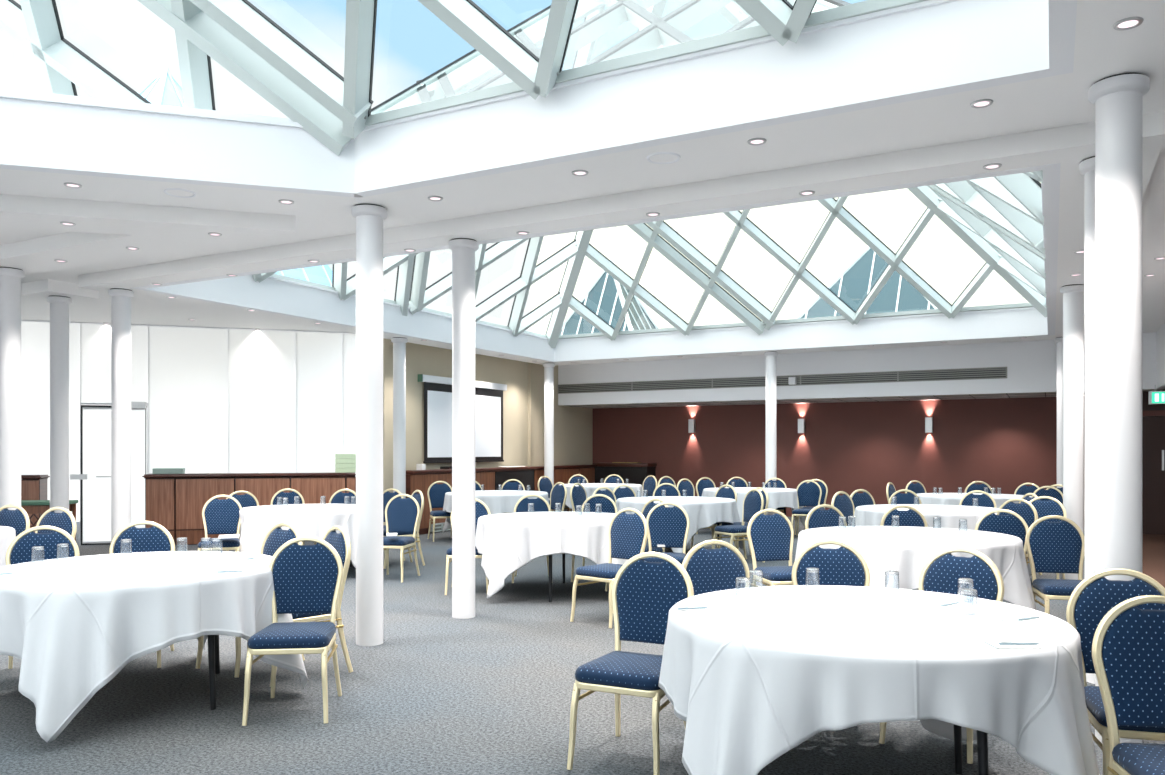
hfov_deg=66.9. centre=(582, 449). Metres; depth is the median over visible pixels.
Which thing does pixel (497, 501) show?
tablecloth
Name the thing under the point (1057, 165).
trim
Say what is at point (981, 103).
recessed light
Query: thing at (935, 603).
pad
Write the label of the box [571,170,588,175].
recessed light
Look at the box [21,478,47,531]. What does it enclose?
base cabinet
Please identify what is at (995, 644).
pad
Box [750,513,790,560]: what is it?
cushion
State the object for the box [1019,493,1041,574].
banquet chair
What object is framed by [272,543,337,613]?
cushion
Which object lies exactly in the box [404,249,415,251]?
recessed light
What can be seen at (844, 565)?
cushion
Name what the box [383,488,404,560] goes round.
banquet chair
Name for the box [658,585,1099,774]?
tablecloth
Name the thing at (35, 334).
wall panel
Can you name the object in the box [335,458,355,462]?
tray
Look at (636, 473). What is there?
base cabinet
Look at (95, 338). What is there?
wall panel
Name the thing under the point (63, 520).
cushion
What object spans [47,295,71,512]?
round column
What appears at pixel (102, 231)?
ceiling panel
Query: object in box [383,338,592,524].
wall
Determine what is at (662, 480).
cushion
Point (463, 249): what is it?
round column
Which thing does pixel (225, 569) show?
pad
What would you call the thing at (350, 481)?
base cabinet
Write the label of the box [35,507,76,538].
banquet chair
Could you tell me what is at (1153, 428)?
door
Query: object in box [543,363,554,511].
round column
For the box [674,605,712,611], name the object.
pad
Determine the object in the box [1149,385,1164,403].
exit sign
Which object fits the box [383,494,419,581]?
banquet chair
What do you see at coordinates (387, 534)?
paper card
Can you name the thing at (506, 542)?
tablecloth
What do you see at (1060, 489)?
banquet chair
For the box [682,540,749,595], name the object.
banquet chair
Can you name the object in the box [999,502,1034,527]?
cushion
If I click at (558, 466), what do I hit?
countertop
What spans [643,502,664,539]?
cushion
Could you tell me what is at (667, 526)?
cushion
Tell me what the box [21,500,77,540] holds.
side table
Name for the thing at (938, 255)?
glass
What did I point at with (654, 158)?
grille
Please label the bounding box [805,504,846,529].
banquet chair
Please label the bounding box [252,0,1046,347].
frame
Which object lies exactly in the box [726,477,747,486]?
banquet chair
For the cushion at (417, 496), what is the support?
on the banquet chair at (419, 497)
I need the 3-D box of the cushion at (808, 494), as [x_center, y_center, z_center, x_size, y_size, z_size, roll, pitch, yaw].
[3.737,0.731,14.570,0.370,0.395,0.099,0,0,22]
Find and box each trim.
[0,88,292,121]
[132,163,1060,289]
[140,275,553,361]
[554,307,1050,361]
[1041,168,1059,334]
[1049,0,1076,68]
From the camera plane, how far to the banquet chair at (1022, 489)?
13.41 m
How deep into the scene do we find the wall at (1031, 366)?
16.53 m
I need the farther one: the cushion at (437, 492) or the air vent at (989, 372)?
the air vent at (989, 372)
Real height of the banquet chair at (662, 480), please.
0.925 m
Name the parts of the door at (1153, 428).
frame, push plate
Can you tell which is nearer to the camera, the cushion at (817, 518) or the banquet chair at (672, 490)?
the cushion at (817, 518)
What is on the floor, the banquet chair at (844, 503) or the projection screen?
the banquet chair at (844, 503)
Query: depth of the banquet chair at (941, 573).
4.47 m
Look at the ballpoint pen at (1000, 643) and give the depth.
3.00 m
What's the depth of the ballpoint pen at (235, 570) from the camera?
4.78 m
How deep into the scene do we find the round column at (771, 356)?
15.94 m
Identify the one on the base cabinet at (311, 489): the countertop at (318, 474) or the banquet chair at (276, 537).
the countertop at (318, 474)
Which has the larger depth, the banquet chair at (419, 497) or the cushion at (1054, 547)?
the banquet chair at (419, 497)
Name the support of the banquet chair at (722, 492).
on the floor
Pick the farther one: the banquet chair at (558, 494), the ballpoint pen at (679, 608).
the banquet chair at (558, 494)
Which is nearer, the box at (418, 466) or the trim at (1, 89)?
the trim at (1, 89)
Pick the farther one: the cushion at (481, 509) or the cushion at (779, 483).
the cushion at (779, 483)
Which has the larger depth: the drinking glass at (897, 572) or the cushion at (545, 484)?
the cushion at (545, 484)
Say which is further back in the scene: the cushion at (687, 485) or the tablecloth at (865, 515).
the cushion at (687, 485)
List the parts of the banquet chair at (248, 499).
frame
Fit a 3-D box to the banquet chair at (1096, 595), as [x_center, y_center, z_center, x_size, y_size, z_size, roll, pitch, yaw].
[2.191,0.959,3.450,0.431,0.925,0.550,0,0,14]
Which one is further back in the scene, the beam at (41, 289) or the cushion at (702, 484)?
the cushion at (702, 484)
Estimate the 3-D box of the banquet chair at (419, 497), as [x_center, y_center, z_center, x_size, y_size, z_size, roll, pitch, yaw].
[-2.264,0.959,10.854,0.550,0.925,0.431,0,0,-35]
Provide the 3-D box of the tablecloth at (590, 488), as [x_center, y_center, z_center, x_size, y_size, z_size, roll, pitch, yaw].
[0.346,1.012,17.008,1.675,0.685,1.682,0,0,-20]
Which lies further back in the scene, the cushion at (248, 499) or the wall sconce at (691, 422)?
the wall sconce at (691, 422)
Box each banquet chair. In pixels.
[0,504,29,535]
[5,526,79,668]
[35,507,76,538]
[109,521,174,667]
[196,522,304,677]
[198,495,241,551]
[226,491,258,551]
[242,536,342,725]
[244,526,352,686]
[270,488,304,544]
[314,489,355,544]
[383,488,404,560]
[383,490,424,568]
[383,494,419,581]
[427,481,451,541]
[445,498,490,594]
[475,481,481,490]
[501,479,524,489]
[512,494,550,582]
[538,476,570,511]
[550,482,566,510]
[567,552,693,774]
[568,474,587,511]
[570,483,586,511]
[570,508,647,627]
[571,494,617,581]
[593,487,616,503]
[604,474,623,483]
[605,498,667,590]
[613,484,635,499]
[642,475,656,496]
[644,502,689,564]
[653,483,679,495]
[658,476,675,485]
[677,478,714,533]
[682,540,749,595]
[690,484,736,549]
[696,477,715,529]
[712,489,764,562]
[719,487,768,554]
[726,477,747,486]
[747,509,793,586]
[763,478,786,513]
[791,480,821,534]
[792,539,880,725]
[795,479,827,534]
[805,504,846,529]
[831,491,854,525]
[850,489,874,508]
[879,547,1003,763]
[880,505,927,526]
[886,482,895,502]
[888,489,921,503]
[905,480,925,493]
[959,490,996,507]
[965,481,992,493]
[975,509,1028,557]
[996,498,1037,562]
[1014,483,1039,495]
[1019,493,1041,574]
[1025,515,1083,613]
[1026,496,1066,578]
[1032,486,1062,504]
[1046,484,1062,492]
[1066,568,1164,774]
[1092,595,1164,774]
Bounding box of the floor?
[0,517,1164,774]
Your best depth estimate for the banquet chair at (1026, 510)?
8.97 m
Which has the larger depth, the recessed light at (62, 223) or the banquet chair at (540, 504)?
the banquet chair at (540, 504)
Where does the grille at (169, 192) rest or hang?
attached to the ceiling speaker at (175, 192)
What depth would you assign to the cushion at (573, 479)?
17.96 m
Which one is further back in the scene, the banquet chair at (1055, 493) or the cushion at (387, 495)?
the banquet chair at (1055, 493)
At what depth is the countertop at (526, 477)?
17.44 m
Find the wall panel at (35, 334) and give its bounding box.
[21,320,79,476]
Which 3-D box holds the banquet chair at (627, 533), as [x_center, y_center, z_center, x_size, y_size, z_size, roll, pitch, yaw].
[0.238,0.959,7.355,0.431,0.925,0.550,0,0,41]
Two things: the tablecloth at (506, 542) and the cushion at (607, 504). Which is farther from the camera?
the cushion at (607, 504)
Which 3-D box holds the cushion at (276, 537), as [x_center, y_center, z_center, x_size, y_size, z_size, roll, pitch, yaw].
[-2.059,0.731,6.023,0.370,0.395,0.099,0,0,34]
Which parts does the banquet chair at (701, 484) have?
frame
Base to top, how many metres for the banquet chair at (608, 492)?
0.925 m
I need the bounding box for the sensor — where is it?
[788,377,795,384]
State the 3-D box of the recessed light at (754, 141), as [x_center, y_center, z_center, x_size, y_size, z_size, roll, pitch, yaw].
[1.005,-1.776,5.081,0.110,0.008,0.110,0,0,28]
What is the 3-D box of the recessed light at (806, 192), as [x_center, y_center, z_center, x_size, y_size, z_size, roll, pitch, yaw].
[1.552,-1.776,6.099,0.110,0.008,0.110,0,0,28]
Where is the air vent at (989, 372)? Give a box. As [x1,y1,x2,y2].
[558,367,1006,393]
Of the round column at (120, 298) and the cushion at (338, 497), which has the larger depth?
the cushion at (338, 497)
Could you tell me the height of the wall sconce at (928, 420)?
0.300 m
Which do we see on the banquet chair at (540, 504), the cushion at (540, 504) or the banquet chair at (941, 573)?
the cushion at (540, 504)
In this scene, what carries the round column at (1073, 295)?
on the floor
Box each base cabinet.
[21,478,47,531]
[146,478,174,542]
[175,477,234,544]
[235,477,290,505]
[291,477,345,503]
[346,476,355,492]
[406,473,451,534]
[592,463,656,486]
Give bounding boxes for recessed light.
[54,259,67,262]
[60,222,75,225]
[64,182,81,187]
[126,247,139,249]
[208,232,221,235]
[278,199,293,203]
[308,260,319,262]
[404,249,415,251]
[428,196,442,200]
[516,231,529,234]
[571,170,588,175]
[646,212,659,216]
[747,138,766,144]
[799,190,814,195]
[970,99,992,107]
[983,163,1001,169]
[1113,17,1143,30]
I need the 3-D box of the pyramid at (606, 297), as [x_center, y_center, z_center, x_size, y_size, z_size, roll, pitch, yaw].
[0.808,-3.564,25.000,3.871,3.649,3.871,0,0,28]
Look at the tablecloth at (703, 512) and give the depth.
11.40 m
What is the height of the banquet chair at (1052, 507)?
0.925 m
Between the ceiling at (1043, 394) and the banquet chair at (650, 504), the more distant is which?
the ceiling at (1043, 394)
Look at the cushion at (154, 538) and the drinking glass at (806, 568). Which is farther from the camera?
the cushion at (154, 538)
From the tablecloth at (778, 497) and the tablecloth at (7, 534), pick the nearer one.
the tablecloth at (7, 534)
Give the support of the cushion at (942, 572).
on the banquet chair at (941, 573)
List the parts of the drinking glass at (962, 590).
glass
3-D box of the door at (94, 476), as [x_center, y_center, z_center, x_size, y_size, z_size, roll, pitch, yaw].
[-7.101,0.345,13.237,1.037,2.150,0.120,0,0,-17]
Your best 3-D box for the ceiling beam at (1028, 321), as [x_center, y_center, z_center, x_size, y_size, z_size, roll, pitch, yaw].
[3.327,-1.998,15.715,8.980,0.443,0.125,0,0,28]
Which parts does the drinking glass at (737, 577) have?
glass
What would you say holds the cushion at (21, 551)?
on the banquet chair at (20, 550)
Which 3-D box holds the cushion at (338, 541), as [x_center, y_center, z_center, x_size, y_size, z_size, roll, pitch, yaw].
[-1.627,0.731,5.759,0.099,0.395,0.370,0,0,-41]
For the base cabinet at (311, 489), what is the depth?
13.74 m
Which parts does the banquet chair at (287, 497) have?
frame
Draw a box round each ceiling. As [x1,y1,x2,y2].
[0,0,1164,218]
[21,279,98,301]
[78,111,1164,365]
[563,389,1163,407]
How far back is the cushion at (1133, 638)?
2.98 m
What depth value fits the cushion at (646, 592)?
4.26 m
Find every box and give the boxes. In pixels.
[152,468,184,473]
[416,464,425,469]
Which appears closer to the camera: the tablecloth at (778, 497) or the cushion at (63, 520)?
the cushion at (63, 520)
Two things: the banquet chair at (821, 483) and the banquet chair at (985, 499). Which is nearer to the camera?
the banquet chair at (985, 499)
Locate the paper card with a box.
[386,533,396,535]
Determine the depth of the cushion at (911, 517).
7.94 m
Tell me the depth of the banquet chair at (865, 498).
11.16 m
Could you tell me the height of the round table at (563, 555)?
0.746 m
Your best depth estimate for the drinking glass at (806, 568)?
4.25 m
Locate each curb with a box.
[0,91,354,196]
[355,0,1073,196]
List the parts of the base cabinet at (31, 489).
door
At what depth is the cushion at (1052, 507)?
9.44 m
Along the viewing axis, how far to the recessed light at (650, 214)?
6.65 m
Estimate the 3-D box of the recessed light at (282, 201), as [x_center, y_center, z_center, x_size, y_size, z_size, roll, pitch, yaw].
[-2.121,-1.776,6.318,0.110,0.008,0.110,0,0,28]
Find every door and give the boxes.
[70,401,147,544]
[1142,410,1164,533]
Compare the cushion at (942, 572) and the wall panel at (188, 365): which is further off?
the wall panel at (188, 365)
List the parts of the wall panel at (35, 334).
frame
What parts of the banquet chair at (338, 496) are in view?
frame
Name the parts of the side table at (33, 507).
leg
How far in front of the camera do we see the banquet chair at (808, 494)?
14.53 m
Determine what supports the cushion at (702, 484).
on the banquet chair at (701, 484)
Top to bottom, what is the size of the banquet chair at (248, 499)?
0.925 m
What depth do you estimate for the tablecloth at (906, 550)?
6.32 m
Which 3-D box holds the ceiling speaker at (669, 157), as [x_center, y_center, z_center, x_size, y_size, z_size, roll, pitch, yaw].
[0.493,-1.776,5.367,0.208,0.009,0.208,0,0,28]
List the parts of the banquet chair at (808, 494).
leg, seat frame, seat, frame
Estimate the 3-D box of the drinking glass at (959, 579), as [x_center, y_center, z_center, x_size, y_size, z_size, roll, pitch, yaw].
[1.697,0.620,3.908,0.068,0.098,0.068,0,0,28]
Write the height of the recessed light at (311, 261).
0.008 m
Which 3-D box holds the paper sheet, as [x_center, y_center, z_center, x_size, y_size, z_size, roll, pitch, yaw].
[-3.738,0.914,9.327,0.200,0.012,0.280,0,0,-20]
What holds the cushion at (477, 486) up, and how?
on the banquet chair at (477, 485)
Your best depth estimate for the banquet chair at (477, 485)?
14.82 m
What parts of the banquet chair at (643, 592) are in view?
leg, leg, seat, seat frame, frame, leg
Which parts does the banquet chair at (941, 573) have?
leg, frame, leg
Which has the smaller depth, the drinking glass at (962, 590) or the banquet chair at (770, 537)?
the drinking glass at (962, 590)
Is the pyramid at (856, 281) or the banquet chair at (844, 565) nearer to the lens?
the banquet chair at (844, 565)
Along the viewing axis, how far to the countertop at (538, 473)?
18.11 m
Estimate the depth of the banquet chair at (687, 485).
15.36 m
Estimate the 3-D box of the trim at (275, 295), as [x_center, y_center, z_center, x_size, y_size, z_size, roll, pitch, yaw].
[-2.731,-1.998,13.752,0.125,0.443,9.080,0,0,28]
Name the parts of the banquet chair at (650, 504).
seat, frame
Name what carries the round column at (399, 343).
on the floor
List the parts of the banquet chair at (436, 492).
leg, leg, frame, seat frame, seat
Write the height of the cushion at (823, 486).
0.395 m
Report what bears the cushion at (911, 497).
on the banquet chair at (911, 497)
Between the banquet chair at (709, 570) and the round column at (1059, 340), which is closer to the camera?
the banquet chair at (709, 570)
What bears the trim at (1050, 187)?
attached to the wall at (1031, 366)
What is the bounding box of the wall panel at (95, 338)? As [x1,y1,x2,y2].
[80,322,147,402]
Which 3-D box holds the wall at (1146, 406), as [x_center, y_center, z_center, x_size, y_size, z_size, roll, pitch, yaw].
[10.902,-0.330,14.454,4.320,3.500,1.560,0,0,28]
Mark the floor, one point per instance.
(490, 692)
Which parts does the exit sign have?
casing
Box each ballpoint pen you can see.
[217,570,242,572]
[677,607,708,609]
[940,602,958,606]
[999,642,1038,644]
[1018,616,1039,620]
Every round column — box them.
[0,267,24,509]
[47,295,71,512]
[108,288,133,541]
[352,204,386,645]
[391,337,407,497]
[449,238,478,618]
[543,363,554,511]
[764,351,777,514]
[1054,337,1062,487]
[1060,284,1083,579]
[1079,156,1094,683]
[1088,73,1149,742]
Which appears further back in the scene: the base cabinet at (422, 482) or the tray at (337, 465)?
the base cabinet at (422, 482)
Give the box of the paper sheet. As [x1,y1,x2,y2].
[218,534,238,537]
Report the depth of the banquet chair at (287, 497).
11.37 m
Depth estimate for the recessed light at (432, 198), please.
6.22 m
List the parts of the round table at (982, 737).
leg, leg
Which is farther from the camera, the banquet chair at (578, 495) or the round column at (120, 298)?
the banquet chair at (578, 495)
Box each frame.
[0,0,926,155]
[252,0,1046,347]
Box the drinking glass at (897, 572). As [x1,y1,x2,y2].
[885,570,898,575]
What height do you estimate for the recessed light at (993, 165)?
0.008 m
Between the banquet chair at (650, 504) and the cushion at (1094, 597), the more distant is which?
the banquet chair at (650, 504)
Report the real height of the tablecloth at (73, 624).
0.725 m
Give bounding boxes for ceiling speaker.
[163,188,195,197]
[647,152,680,163]
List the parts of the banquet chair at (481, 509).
leg, seat, seat frame, frame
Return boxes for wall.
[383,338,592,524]
[558,323,1164,405]
[593,397,1056,516]
[1142,390,1164,416]
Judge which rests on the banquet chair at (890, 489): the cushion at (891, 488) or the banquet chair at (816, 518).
the cushion at (891, 488)
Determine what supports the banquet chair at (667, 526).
on the floor
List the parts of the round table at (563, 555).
leg, leg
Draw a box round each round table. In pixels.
[34,635,219,726]
[500,554,564,601]
[953,724,988,774]
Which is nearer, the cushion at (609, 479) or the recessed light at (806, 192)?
the recessed light at (806, 192)
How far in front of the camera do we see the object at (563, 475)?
19.12 m
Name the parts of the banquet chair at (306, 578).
leg, leg, seat, seat frame, frame, leg, leg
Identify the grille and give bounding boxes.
[166,190,192,195]
[430,522,450,532]
[650,154,677,162]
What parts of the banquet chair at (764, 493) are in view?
seat, leg, frame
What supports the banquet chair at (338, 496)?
on the floor
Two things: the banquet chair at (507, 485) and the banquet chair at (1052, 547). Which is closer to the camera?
the banquet chair at (1052, 547)
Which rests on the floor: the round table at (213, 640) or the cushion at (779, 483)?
the round table at (213, 640)
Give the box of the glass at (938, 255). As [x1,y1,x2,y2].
[529,182,1040,334]
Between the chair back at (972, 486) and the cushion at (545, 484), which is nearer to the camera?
the chair back at (972, 486)
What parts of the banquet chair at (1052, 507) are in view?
frame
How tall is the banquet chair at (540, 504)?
0.925 m
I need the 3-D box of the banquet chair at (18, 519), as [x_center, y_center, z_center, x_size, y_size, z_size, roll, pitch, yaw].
[-5.258,0.959,7.797,0.431,0.925,0.550,0,0,11]
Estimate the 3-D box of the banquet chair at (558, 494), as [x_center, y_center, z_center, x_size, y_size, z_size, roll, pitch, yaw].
[-0.556,0.959,13.545,0.550,0.925,0.431,0,0,-37]
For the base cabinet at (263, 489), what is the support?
on the floor
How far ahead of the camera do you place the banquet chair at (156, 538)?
6.16 m
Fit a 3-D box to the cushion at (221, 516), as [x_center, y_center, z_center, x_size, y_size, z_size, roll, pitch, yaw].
[-3.988,0.731,9.769,0.370,0.395,0.099,0,0,-18]
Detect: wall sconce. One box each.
[688,419,695,432]
[798,419,804,432]
[925,417,932,432]
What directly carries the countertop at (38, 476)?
on the base cabinet at (31, 489)
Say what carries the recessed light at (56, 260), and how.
attached to the ceiling panel at (102, 231)
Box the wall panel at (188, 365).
[148,325,227,473]
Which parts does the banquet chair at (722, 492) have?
frame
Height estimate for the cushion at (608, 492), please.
0.395 m
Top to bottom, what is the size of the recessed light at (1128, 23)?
0.008 m
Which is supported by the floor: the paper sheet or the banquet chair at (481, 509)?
the banquet chair at (481, 509)
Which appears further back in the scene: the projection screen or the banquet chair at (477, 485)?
the projection screen
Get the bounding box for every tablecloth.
[0,526,15,566]
[0,551,307,742]
[233,504,383,567]
[442,490,548,532]
[475,511,627,598]
[558,483,643,511]
[616,496,744,552]
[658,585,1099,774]
[701,487,806,528]
[795,526,1036,609]
[852,504,1030,574]
[917,493,1031,507]
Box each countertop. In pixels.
[21,474,49,479]
[142,472,355,477]
[406,465,595,473]
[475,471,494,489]
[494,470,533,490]
[534,469,543,490]
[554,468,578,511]
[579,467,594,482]
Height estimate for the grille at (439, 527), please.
0.142 m
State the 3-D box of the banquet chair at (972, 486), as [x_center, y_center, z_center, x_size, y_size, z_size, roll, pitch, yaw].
[6.253,0.959,13.854,0.431,0.925,0.550,0,0,18]
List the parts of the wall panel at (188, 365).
frame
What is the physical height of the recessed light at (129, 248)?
0.008 m
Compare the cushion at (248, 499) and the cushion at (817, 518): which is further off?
the cushion at (248, 499)
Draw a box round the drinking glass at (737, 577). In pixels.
[735,577,749,590]
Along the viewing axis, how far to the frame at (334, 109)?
5.69 m
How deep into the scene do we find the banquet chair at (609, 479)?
17.97 m
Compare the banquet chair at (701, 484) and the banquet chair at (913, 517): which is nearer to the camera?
the banquet chair at (913, 517)
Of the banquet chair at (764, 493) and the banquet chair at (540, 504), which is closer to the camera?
the banquet chair at (540, 504)
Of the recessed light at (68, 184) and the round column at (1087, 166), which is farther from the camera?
the recessed light at (68, 184)
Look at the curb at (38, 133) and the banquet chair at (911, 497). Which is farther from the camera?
the banquet chair at (911, 497)
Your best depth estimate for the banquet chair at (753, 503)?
11.20 m
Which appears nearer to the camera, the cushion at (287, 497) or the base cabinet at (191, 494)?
the cushion at (287, 497)
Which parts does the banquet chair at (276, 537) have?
leg, leg, frame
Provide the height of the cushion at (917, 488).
0.395 m
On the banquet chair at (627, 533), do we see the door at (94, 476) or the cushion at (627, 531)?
the cushion at (627, 531)
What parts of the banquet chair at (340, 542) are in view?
seat, seat frame, frame, leg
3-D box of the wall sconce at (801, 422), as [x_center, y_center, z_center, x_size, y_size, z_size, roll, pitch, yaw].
[4.623,-0.507,18.619,0.132,0.300,0.099,0,0,28]
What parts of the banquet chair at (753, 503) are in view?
leg, seat, seat frame, leg, frame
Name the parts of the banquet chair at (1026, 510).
frame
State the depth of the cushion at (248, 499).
10.80 m
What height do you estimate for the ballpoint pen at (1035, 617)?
0.010 m
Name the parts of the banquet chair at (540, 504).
frame, leg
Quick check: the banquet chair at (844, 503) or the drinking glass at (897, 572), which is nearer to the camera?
the drinking glass at (897, 572)
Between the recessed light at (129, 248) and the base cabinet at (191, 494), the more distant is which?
the base cabinet at (191, 494)
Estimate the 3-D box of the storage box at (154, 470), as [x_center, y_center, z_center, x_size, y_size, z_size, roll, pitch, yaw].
[-6.245,0.317,13.320,0.420,0.085,0.220,0,0,-17]
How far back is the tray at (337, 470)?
13.96 m
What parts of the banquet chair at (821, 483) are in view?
seat, frame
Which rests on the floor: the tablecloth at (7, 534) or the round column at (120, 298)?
the round column at (120, 298)
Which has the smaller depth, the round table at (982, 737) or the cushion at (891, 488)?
the round table at (982, 737)
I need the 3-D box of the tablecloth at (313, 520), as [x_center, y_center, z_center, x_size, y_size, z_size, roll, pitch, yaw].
[-3.155,1.020,10.246,1.648,0.700,1.646,0,0,-10]
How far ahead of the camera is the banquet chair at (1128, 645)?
2.97 m
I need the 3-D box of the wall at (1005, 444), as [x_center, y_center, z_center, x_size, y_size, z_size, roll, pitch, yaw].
[4.904,0.120,18.594,10.800,2.600,0.120,0,0,28]
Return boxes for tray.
[335,454,355,457]
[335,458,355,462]
[335,463,355,467]
[335,468,355,472]
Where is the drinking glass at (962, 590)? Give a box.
[960,588,977,601]
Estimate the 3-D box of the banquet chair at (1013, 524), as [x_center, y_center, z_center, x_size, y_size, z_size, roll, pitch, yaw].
[3.401,0.959,7.196,0.431,0.925,0.550,0,0,30]
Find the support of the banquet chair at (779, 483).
on the floor
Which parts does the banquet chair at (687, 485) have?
frame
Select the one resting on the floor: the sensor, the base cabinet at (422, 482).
the base cabinet at (422, 482)
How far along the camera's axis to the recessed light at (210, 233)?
7.26 m
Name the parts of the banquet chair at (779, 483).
frame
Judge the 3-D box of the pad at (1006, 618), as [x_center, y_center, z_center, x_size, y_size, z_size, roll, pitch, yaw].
[1.727,0.666,3.450,0.148,0.005,0.104,0,0,35]
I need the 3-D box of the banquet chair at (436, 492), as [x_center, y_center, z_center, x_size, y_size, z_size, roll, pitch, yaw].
[-2.204,0.959,13.958,0.431,0.925,0.550,0,0,-20]
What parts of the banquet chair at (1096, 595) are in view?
leg, frame, seat, seat frame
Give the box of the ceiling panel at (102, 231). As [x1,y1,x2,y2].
[0,194,295,274]
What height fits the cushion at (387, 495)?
0.395 m
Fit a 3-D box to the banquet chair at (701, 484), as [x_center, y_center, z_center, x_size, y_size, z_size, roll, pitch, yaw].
[2.348,0.959,15.914,0.431,0.925,0.550,0,0,-24]
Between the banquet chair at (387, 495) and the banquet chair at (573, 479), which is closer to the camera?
the banquet chair at (387, 495)
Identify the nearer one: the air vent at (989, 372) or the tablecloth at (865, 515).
the tablecloth at (865, 515)
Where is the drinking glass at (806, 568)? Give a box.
[805,568,819,586]
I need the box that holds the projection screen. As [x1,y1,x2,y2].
[418,374,506,462]
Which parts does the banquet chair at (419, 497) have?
leg, seat, frame, leg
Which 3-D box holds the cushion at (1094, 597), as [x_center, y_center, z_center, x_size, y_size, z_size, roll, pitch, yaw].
[2.247,0.731,3.669,0.370,0.395,0.099,0,0,14]
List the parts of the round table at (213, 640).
leg, leg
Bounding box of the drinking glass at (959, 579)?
[958,578,972,583]
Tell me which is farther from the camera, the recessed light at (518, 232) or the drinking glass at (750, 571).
the recessed light at (518, 232)
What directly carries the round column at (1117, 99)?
on the floor
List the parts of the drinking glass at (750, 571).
glass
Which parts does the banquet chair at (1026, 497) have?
frame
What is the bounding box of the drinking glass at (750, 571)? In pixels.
[749,570,762,586]
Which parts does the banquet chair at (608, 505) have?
leg, frame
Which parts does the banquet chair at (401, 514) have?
leg, seat, seat frame, leg, frame, leg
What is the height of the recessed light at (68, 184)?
0.008 m
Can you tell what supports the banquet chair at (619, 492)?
on the floor
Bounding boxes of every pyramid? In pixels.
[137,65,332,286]
[560,260,658,334]
[796,246,937,318]
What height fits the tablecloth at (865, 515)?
0.688 m
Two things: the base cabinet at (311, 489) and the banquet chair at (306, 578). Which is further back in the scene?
the base cabinet at (311, 489)
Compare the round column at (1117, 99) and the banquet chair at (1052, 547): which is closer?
the round column at (1117, 99)
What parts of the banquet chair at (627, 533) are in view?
leg, seat frame, seat, leg, frame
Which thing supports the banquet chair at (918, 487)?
on the floor
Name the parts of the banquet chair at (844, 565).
frame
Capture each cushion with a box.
[10,531,74,564]
[37,511,71,534]
[113,526,170,553]
[204,498,239,533]
[232,493,256,507]
[263,527,297,555]
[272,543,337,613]
[273,491,302,504]
[324,531,345,567]
[331,492,355,503]
[383,491,400,521]
[387,497,417,532]
[412,493,420,509]
[429,483,450,507]
[475,483,480,490]
[475,502,487,535]
[516,498,548,511]
[539,478,551,497]
[569,476,586,483]
[583,497,614,512]
[595,489,614,501]
[605,476,622,482]
[610,512,644,559]
[616,559,687,644]
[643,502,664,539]
[648,506,686,547]
[659,478,673,485]
[678,480,693,495]
[697,479,714,496]
[716,487,734,498]
[743,491,760,521]
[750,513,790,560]
[754,490,765,513]
[765,480,784,487]
[796,546,864,585]
[797,482,819,505]
[808,508,843,528]
[809,481,825,504]
[884,509,924,526]
[888,484,895,498]
[891,492,919,503]
[907,483,924,493]
[923,553,997,600]
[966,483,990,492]
[978,513,1025,547]
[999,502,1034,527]
[1020,496,1034,503]
[1029,520,1081,573]
[1031,499,1063,521]
[1074,577,1164,673]
[1102,606,1164,726]
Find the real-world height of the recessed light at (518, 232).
0.008 m
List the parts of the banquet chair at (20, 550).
leg, frame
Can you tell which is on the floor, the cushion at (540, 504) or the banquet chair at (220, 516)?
the banquet chair at (220, 516)
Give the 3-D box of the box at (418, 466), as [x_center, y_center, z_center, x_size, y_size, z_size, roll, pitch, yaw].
[-2.742,0.289,14.973,0.120,0.100,0.100,0,0,28]
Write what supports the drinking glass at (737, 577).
on the tablecloth at (753, 677)
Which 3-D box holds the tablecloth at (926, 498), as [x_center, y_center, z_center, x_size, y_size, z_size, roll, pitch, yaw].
[5.744,1.007,13.002,1.701,0.676,1.690,0,0,-21]
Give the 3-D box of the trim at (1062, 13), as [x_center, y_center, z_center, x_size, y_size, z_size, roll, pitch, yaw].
[0.130,-1.998,0.186,0.125,0.443,8.850,0,0,28]
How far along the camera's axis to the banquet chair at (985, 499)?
10.81 m
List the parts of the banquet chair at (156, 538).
frame, leg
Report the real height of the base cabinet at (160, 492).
1.000 m
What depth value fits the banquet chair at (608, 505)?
9.91 m
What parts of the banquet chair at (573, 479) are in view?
frame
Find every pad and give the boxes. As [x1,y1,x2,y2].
[0,572,26,575]
[214,569,248,573]
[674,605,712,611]
[924,600,968,608]
[984,641,1040,648]
[1001,616,1046,624]
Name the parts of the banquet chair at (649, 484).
frame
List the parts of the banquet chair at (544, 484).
frame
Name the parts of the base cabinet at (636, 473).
door, door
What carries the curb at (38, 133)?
attached to the ceiling at (1101, 51)
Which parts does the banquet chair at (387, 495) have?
frame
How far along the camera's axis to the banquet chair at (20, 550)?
5.76 m
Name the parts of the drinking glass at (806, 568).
glass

